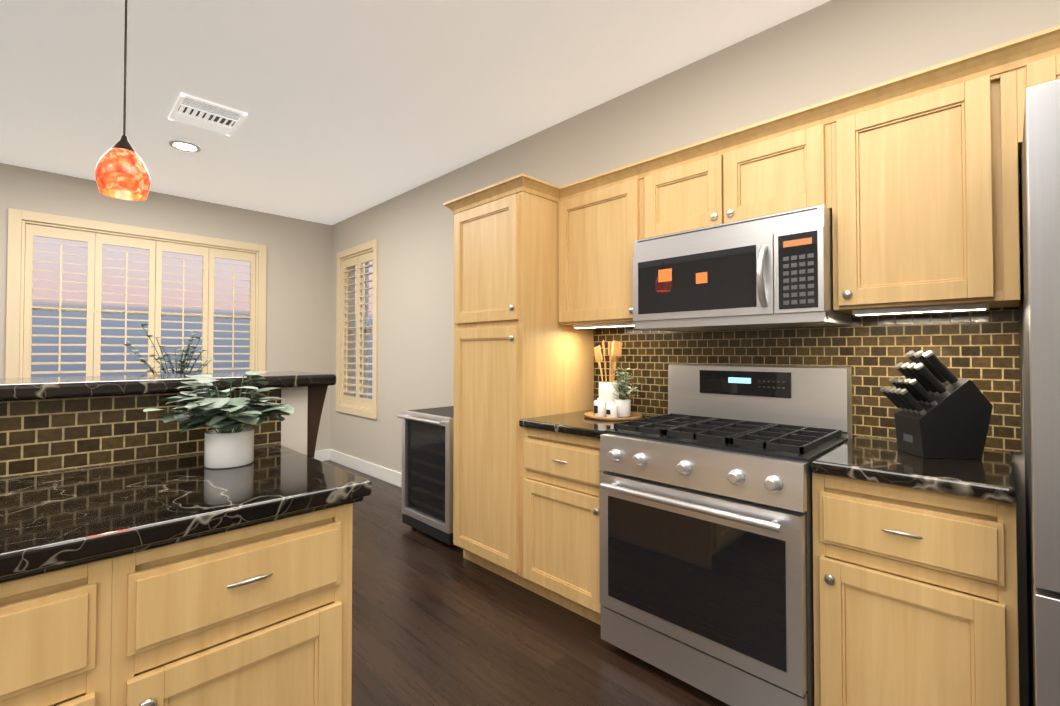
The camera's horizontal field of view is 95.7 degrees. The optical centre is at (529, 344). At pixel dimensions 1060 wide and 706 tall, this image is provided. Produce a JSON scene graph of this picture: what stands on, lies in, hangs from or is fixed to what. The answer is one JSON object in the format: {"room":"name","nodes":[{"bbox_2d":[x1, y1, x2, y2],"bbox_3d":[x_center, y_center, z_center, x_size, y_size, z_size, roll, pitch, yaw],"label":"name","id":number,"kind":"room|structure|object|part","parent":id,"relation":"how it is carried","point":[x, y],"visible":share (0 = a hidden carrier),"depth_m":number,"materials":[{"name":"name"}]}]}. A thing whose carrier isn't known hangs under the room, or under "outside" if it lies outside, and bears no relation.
{"room":"kitchen","nodes":[
{"label":"kitchen","id":0,"kind":"room"},
{"bbox_2d":[0,163,331,450],"bbox_3d":[-4.484,-0.064,3.607,0.160,2.760,6.230,-1,-1,45],"label":"wall","id":1,"kind":"structure","parent":0,"point":[298,293],"depth_m":5.14,"materials":[{"name":"beige paint"}]},
{"bbox_2d":[5,208,266,377],"bbox_3d":[-3.551,-0.298,4.532,0.180,1.550,1.880,-1,-1,45],"label":"window","id":2,"kind":"structure","parent":1,"relation":"in","point":[17,222],"depth_m":4.10,"materials":[{"name":"beige wood"}]},
{"bbox_2d":[23,224,255,377],"bbox_3d":[-3.519,-0.299,4.499,0.094,1.356,1.686,-1,-1,45],"label":"window shutters","id":3,"kind":"object","parent":2,"relation":"attached to","point":[95,241],"visible":0.77,"depth_m":4.37,"materials":[{"name":"beige wood"}]},
{"bbox_3d":[-3.583,-0.297,4.564,0.030,1.360,1.690,-1,-1,45],"label":"big window sash","id":4,"kind":"part","parent":2,"relation":"part of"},
{"bbox_2d":[314,449,328,460],"bbox_3d":[-4.409,1.250,3.531,0.020,0.130,5.880,-1,-1,45],"label":"baseboard","id":5,"kind":"structure","parent":1,"relation":"attached to","point":[322,455],"depth_m":5.54,"materials":[{"name":"white wood"}]},
{"bbox_2d":[0,0,830,224],"bbox_3d":[-1.566,-1.544,0.723,8.400,0.100,6.230,-1,-1,45],"label":"ceiling","id":6,"kind":"structure","parent":0,"point":[350,108],"depth_m":2.63,"materials":[{"name":"white paint"}]},
{"bbox_2d":[95,0,149,199],"bbox_3d":[-1.341,-0.986,1.591,0.140,0.984,0.140,-1,-1,45],"label":"pendant light","id":7,"kind":"object","parent":6,"relation":"hanging from","point":[121,171],"visible":1,"depth_m":1.55,"materials":[{"name":"orange glass"}]},
{"bbox_3d":[-1.341,-0.569,1.583,0.140,0.150,0.140,-1,-1,45],"label":"lamp shade","id":8,"kind":"part","parent":7,"relation":"part of","materials":[{"name":"orange glass"}]},
{"bbox_3d":[-1.341,-1.055,1.592,0.120,0.846,0.120,-1,-1,45],"label":"stem","id":9,"kind":"part","parent":7,"relation":"part of","materials":[{"name":"brown metal"}]},
{"bbox_2d":[169,140,200,151],"bbox_3d":[-2.514,-1.442,3.495,0.190,0.008,0.190,-1,-1,45],"label":"recessed light","id":10,"kind":"object","parent":6,"relation":"in","point":[183,146],"visible":1,"depth_m":3.50,"materials":[{"name":"white glass"}]},
{"bbox_2d":[168,93,246,135],"bbox_3d":[-2.047,-1.447,3.044,0.420,0.013,0.340,-1,-1,45],"label":"ceiling vent","id":11,"kind":"object","parent":6,"relation":"in","point":[190,110],"visible":1,"depth_m":3.03,"materials":[{"name":"white metal"}]},
{"bbox_2d":[322,460,729,705],"bbox_3d":[-1.566,1.316,0.674,8.400,0.100,6.230,-1,-1,45],"label":"floor","id":12,"kind":"structure","parent":0,"point":[436,622],"depth_m":2.09,"materials":[{"name":"brown wood"}]},
{"bbox_2d":[0,383,371,705],"bbox_3d":[-1.426,0.707,0.866,0.862,1.125,2.367,-1,-1,45],"label":"kitchen island","id":13,"kind":"object","parent":12,"relation":"on","point":[148,558],"depth_m":1.09,"materials":[{"name":"brown wood"}]},
{"bbox_2d":[0,371,335,394],"bbox_3d":[-1.770,0.128,1.226,0.480,0.045,2.376,-1,-1,45],"label":"island countertop","id":14,"kind":"structure","parent":13,"relation":"on","point":[35,385],"depth_m":1.51,"materials":[{"name":"black stone"}]},
{"bbox_2d":[143,371,293,468],"bbox_3d":[-0.930,0.224,1.446,0.400,0.280,0.371,-1,-1,45],"label":"potted plant","id":15,"kind":"object","parent":13,"relation":"on","point":[229,443],"visible":1,"depth_m":1.41,"materials":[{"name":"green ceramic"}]},
{"bbox_3d":[-0.913,0.312,1.459,0.128,0.103,0.128,-1,-1,45],"label":"pot","id":16,"kind":"part","parent":15,"relation":"part of","materials":[{"name":"white ceramic"}]},
{"bbox_2d":[397,406,455,546],"bbox_3d":[-0.557,0.895,3.406,0.580,0.835,0.566,-1,-1,45],"label":"wine cooler","id":17,"kind":"object","parent":12,"relation":"on","point":[427,468],"visible":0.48,"depth_m":3.25,"materials":[{"name":"black"}]},
{"bbox_3d":[-0.699,0.845,3.265,0.490,0.630,0.008,-1,-1,45],"label":"glass","id":18,"kind":"part","parent":17,"relation":"part of","materials":[{"name":"black glass"}]},
{"bbox_2d":[447,181,594,582],"bbox_3d":[-0.048,0.241,2.895,0.600,2.124,0.639,-1,-1,45],"label":"tall cabinet","id":19,"kind":"object","parent":12,"relation":"on","point":[511,361],"depth_m":2.64,"materials":[{"name":"brown wood"}]},
{"bbox_2d":[515,425,603,624],"bbox_3d":[0.356,0.859,2.482,0.540,0.874,0.639,-1,-1,45],"label":"base cabinet","id":20,"kind":"object","parent":12,"relation":"on","point":[557,472],"depth_m":2.28,"materials":[{"name":"brown wood"}]},
{"bbox_2d":[599,364,851,705],"bbox_3d":[0.784,0.691,1.972,0.780,1.195,0.728,-1,-1,45],"label":"range","id":21,"kind":"object","parent":12,"relation":"on","point":[705,536],"visible":1,"depth_m":1.75,"materials":[{"name":"silver metal"}]},
{"bbox_2d":[810,469,1019,705],"bbox_3d":[1.269,0.844,1.571,0.460,0.874,0.639,-1,-1,45],"label":"base cabinet","id":22,"kind":"object","parent":12,"relation":"on","point":[915,587],"depth_m":1.35,"materials":[{"name":"brown wood"}]},
{"bbox_2d":[519,409,1015,500],"bbox_3d":[0.798,0.402,2.047,1.788,0.056,0.641,-1,-1,45],"label":"countertop","id":23,"kind":"structure","parent":22,"relation":"on","point":[993,475],"depth_m":1.48,"materials":[{"name":"black stone"}]},
{"bbox_2d":[584,340,641,420],"bbox_3d":[0.447,0.177,2.544,0.343,0.410,0.334,-1,-1,45],"label":"utensil tray set","id":24,"kind":"object","parent":23,"relation":"on","point":[610,404],"visible":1,"depth_m":2.50,"materials":[{"name":"white ceramic"}]},
{"bbox_2d":[880,350,992,458],"bbox_3d":[1.344,0.193,1.600,0.264,0.347,0.130,0,-1,7],"label":"knife block","id":25,"kind":"object","parent":23,"relation":"on","point":[943,412],"visible":1,"depth_m":1.54,"materials":[{"name":"black wood"}]},
{"bbox_2d":[1020,79,1059,705],"bbox_3d":[1.682,0.349,0.984,0.915,1.845,0.847,-1,-1,45],"label":"fridge","id":26,"kind":"object","parent":12,"relation":"on","point":[1040,210],"visible":1,"depth_m":1.05,"materials":[{"name":"silver metal"}]},
{"bbox_3d":[-2.146,0.929,2.805,1.120,0.746,1.120,-1,-1,45],"label":"dining table","id":27,"kind":"object","parent":12,"relation":"on","visible":0},
{"bbox_2d":[122,324,214,373],"bbox_3d":[-2.102,0.223,2.809,0.496,0.666,0.445,-1,-1,45],"label":"plant","id":28,"kind":"object","parent":27,"relation":"on","point":[182,364],"visible":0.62,"depth_m":2.77,"materials":[{"name":"green plant"}]},
{"bbox_2d":[584,411,641,420],"bbox_3d":[0.436,0.374,2.528,0.300,0.016,0.300,-1,-1,45],"label":"tray","id":29,"kind":"object","parent":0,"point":[619,416],"depth_m":2.45,"materials":[{"name":"brown wood"}]},
{"bbox_2d":[330,0,1059,705],"bbox_3d":[0.633,-0.078,2.791,8.240,2.760,0.160,-1,-1,45],"label":"wall","id":30,"kind":"structure","parent":0,"point":[828,50],"depth_m":2.66,"materials":[{"name":"beige paint"}]},
{"bbox_2d":[336,239,377,418],"bbox_3d":[-1.824,-0.151,5.228,0.950,1.820,0.180,-1,-1,45],"label":"window","id":31,"kind":"structure","parent":30,"relation":"in","point":[369,246],"depth_m":5.28,"materials":[{"name":"beige wood"}]},
{"bbox_2d":[342,251,372,407],"bbox_3d":[-1.856,-0.152,5.196,0.756,1.626,0.094,-1,-1,45],"label":"window shutters","id":32,"kind":"object","parent":31,"relation":"attached to","point":[358,262],"visible":0.9,"depth_m":5.20,"materials":[{"name":"beige wood"}]},
{"bbox_3d":[-1.792,-0.150,5.260,0.760,1.630,0.030,-1,-1,45],"label":"side window sash","id":33,"kind":"part","parent":31,"relation":"part of","materials":[{"name":"beige wood"}]},
{"bbox_2d":[329,449,401,487],"bbox_3d":[-1.454,1.271,4.725,2.440,0.130,0.016,-1,-1,45],"label":"baseboard","id":34,"kind":"structure","parent":30,"relation":"attached to","point":[393,477],"depth_m":4.93,"materials":[{"name":"white wood"}]},
{"bbox_2d":[555,169,634,328],"bbox_3d":[0.456,-0.468,2.605,0.540,0.715,0.354,-1,-1,45],"label":"upper cabinet","id":35,"kind":"object","parent":30,"relation":"attached to","point":[595,221],"depth_m":2.50,"materials":[{"name":"brown wood"}]},
{"bbox_2d":[635,109,822,240],"bbox_3d":[0.927,-0.664,2.139,0.790,0.340,0.354,-1,-1,45],"label":"upper cabinet","id":36,"kind":"object","parent":30,"relation":"attached to","point":[777,168],"depth_m":1.98,"materials":[{"name":"brown wood"}]},
{"bbox_2d":[633,205,850,331],"bbox_3d":[0.879,-0.282,2.084,0.780,0.413,0.467,-1,-1,45],"label":"microwave","id":37,"kind":"object","parent":36,"relation":"attached to","point":[770,271],"visible":1,"depth_m":1.90,"materials":[{"name":"silver metal"}]},
{"bbox_3d":[0.915,-0.844,1.943,3.426,0.068,0.652,-1,-1,45],"label":"crown","id":38,"kind":"part","parent":36,"relation":"part of","materials":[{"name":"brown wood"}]},
{"bbox_2d":[595,313,1020,452],"bbox_3d":[1.028,0.126,2.269,1.806,0.504,0.008,-1,-1,45],"label":"backsplash","id":39,"kind":"structure","parent":30,"relation":"attached to","point":[983,349],"depth_m":1.94,"materials":[{"name":"brown tile"}]},
{"bbox_2d":[823,45,1024,316],"bbox_3d":[1.376,-0.484,1.688,0.478,0.715,0.354,-1,-1,45],"label":"upper cabinet","id":40,"kind":"object","parent":30,"relation":"attached to","point":[911,181],"depth_m":1.56,"materials":[{"name":"brown wood"}]},
{"bbox_2d":[1023,37,1059,104],"bbox_3d":[1.894,-0.725,1.185,0.972,0.250,0.341,-1,-1,45],"label":"upper cabinet","id":41,"kind":"object","parent":30,"relation":"attached to","point":[1041,60],"depth_m":1.38,"materials":[{"name":"brown wood"}]}
]}

